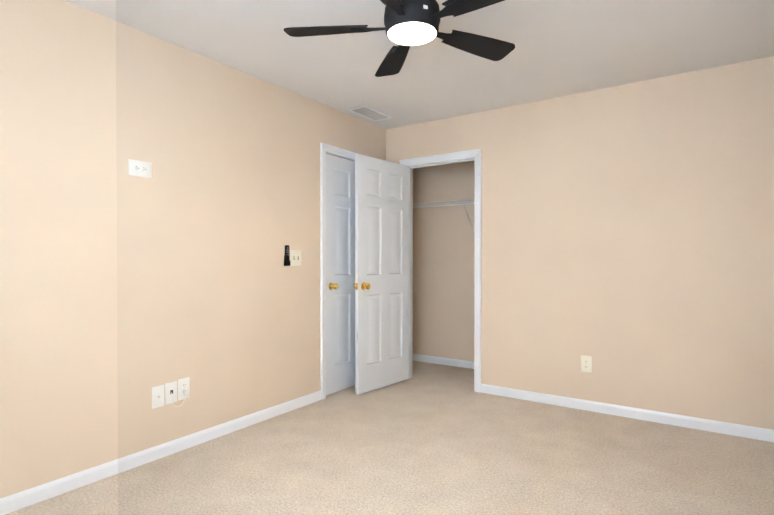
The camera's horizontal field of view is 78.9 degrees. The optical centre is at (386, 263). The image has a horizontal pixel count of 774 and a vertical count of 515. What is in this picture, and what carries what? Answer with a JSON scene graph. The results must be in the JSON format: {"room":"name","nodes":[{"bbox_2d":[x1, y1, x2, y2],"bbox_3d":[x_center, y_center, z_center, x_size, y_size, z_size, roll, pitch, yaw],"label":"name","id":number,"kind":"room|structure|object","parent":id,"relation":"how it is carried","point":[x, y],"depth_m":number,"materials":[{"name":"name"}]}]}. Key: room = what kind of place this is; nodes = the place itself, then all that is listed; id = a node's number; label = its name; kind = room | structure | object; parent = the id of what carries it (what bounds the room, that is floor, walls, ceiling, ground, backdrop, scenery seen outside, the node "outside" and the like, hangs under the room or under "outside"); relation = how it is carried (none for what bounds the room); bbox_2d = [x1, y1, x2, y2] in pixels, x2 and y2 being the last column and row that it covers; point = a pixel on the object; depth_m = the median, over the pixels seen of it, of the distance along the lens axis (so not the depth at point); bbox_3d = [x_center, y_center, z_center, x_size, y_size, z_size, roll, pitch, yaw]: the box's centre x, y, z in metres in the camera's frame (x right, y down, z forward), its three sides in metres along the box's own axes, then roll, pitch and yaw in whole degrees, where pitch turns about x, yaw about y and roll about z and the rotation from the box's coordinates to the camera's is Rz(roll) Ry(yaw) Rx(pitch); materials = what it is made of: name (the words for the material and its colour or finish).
{"room":"empty bedroom","nodes":[
{"label":"empty bedroom","id":0,"kind":"room"},
{"bbox_2d":[0,0,385,497],"bbox_3d":[-1.239,-0.088,2.968,0.120,2.440,4.170,0,1,34],"label":"wall","id":1,"kind":"structure","parent":0,"point":[122,292],"depth_m":2.64,"materials":[{"name":"beige paint"}]},
{"bbox_2d":[128,159,151,177],"bbox_3d":[-1.383,-0.531,2.639,0.009,0.088,0.130,0,1,34],"label":"outlet","id":2,"kind":"object","parent":1,"relation":"attached to","point":[139,168],"depth_m":2.63,"materials":[{"name":"white plastic"}]},
{"bbox_2d":[152,385,163,408],"bbox_3d":[-1.324,0.775,2.729,0.017,0.124,0.074,0,1,34],"label":"outlet plate","id":3,"kind":"object","parent":1,"relation":"attached to","point":[157,396],"depth_m":2.73,"materials":[{"name":"white plastic"}]},
{"bbox_2d":[0,390,321,514],"bbox_3d":[-1.419,1.097,2.597,0.014,0.076,3.101,0,1,34],"label":"baseboard","id":4,"kind":"structure","parent":1,"relation":"attached to","point":[30,496],"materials":[{"name":"white paint"}]},
{"bbox_2d":[165,381,184,406],"bbox_3d":[-1.264,0.785,2.810,0.026,0.153,0.114,0,1,34],"label":"outlet plate","id":5,"kind":"object","parent":1,"relation":"attached to","point":[170,392],"depth_m":2.79,"materials":[{"name":"white plastic"}]},
{"bbox_2d":[178,377,189,400],"bbox_3d":[-1.226,0.765,2.858,0.034,0.126,0.076,0,1,34],"label":"electrical outlet","id":6,"kind":"object","parent":1,"relation":"attached to","point":[183,388],"depth_m":2.85,"materials":[{"name":"white plastic"}]},
{"bbox_2d":[284,245,289,265],"bbox_3d":[-0.755,-0.058,3.552,0.022,0.155,0.046,0,1,34],"label":"remote","id":7,"kind":"object","parent":1,"relation":"attached to","point":[286,260],"depth_m":3.54,"materials":[{"name":"black plastic"}]},
{"bbox_2d":[290,250,300,265],"bbox_3d":[-0.701,-0.042,3.636,0.016,0.122,0.118,0,1,34],"label":"light switch","id":8,"kind":"object","parent":1,"relation":"attached to","point":[295,257],"depth_m":3.63,"materials":[{"name":"beige plastic"}]},
{"bbox_2d":[320,142,357,399],"bbox_3d":[-0.337,0.063,4.272,0.141,2.116,0.903,0,1,34],"label":"door frame","id":9,"kind":"structure","parent":1,"relation":"attached to","point":[335,151],"depth_m":3.88,"materials":[{"name":"white paint"}]},
{"bbox_2d":[326,153,354,394],"bbox_3d":[-0.312,0.092,4.259,0.170,2.030,0.778,0,1,34],"label":"entry door","id":10,"kind":"structure","parent":1,"relation":"in","point":[340,273],"depth_m":4.09,"materials":[{"name":"white paint"}]},
{"bbox_2d":[5,360,773,514],"bbox_3d":[0.089,1.175,2.556,4.050,0.080,5.230,0,1,34],"label":"floor","id":11,"kind":"structure","parent":0,"point":[427,438],"depth_m":2.63,"materials":[{"name":"carpet"}]},
{"bbox_2d":[65,0,773,128],"bbox_3d":[0.089,-1.345,2.535,4.050,0.080,5.230,0,1,34],"label":"ceiling","id":12,"kind":"structure","parent":0,"point":[565,47],"depth_m":2.82,"materials":[{"name":"white paint"}]},
{"bbox_2d":[347,105,392,120],"bbox_3d":[-0.144,-1.312,4.120,0.199,0.011,0.401,0,1,34],"label":"ceiling vent","id":13,"kind":"object","parent":12,"relation":"in","point":[369,112],"depth_m":4.10,"materials":[{"name":"white metal"}]},
{"bbox_2d":[284,0,514,76],"bbox_3d":[0.128,-1.185,2.196,1.175,0.234,1.181,0,1,34],"label":"fan","id":14,"kind":"object","parent":12,"relation":"hanging from","point":[408,23],"depth_m":2.23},
{"bbox_2d":[413,161,474,361],"bbox_3d":[0.991,-0.105,4.975,2.400,2.440,0.100,0,1,34],"label":"wall","id":15,"kind":"structure","parent":0,"point":[443,281],"depth_m":5.16,"materials":[{"name":"beige paint"}]},
{"bbox_2d":[413,354,473,368],"bbox_3d":[0.777,1.080,4.671,2.202,0.076,0.662,0,1,34],"label":"baseboard","id":16,"kind":"structure","parent":15,"relation":"attached to","point":[445,361],"depth_m":5.16,"materials":[{"name":"white paint"}]},
{"bbox_2d":[413,199,474,230],"bbox_3d":[0.874,-0.459,4.801,2.200,0.368,0.316,0,1,34],"label":"wire closet shelf","id":17,"kind":"object","parent":15,"relation":"attached to","point":[448,204],"depth_m":4.90,"materials":[{"name":"white metal"}]},
{"bbox_2d":[386,56,773,429],"bbox_3d":[1.061,-0.097,3.995,3.820,2.440,0.120,0,1,34],"label":"wall","id":18,"kind":"structure","parent":0,"point":[627,237],"depth_m":3.42,"materials":[{"name":"beige paint"}]},
{"bbox_2d":[354,154,408,394],"bbox_3d":[-0.029,0.092,4.238,0.170,2.030,0.718,0,1,40],"label":"closet door","id":19,"kind":"structure","parent":18,"relation":"in","point":[381,285],"depth_m":4.19,"materials":[{"name":"white paint"}]},
{"bbox_2d":[399,149,481,392],"bbox_3d":[0.504,0.062,4.364,0.837,2.116,0.142,0,1,34],"label":"trim","id":20,"kind":"structure","parent":18,"relation":"attached to","point":[475,155],"depth_m":4.12,"materials":[{"name":"white paint"}]},
{"bbox_2d":[581,355,591,372],"bbox_3d":[1.527,0.775,3.606,0.078,0.130,0.009,0,1,34],"label":"electrical outlet","id":21,"kind":"object","parent":18,"relation":"attached to","point":[586,364],"depth_m":3.60,"materials":[{"name":"beige plastic"}]},
{"bbox_2d":[481,384,773,441],"bbox_3d":[1.650,1.089,3.522,2.019,0.076,0.014,0,1,34],"label":"baseboard","id":22,"kind":"structure","parent":18,"relation":"attached to","point":[733,429],"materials":[{"name":"white paint"}]}
]}

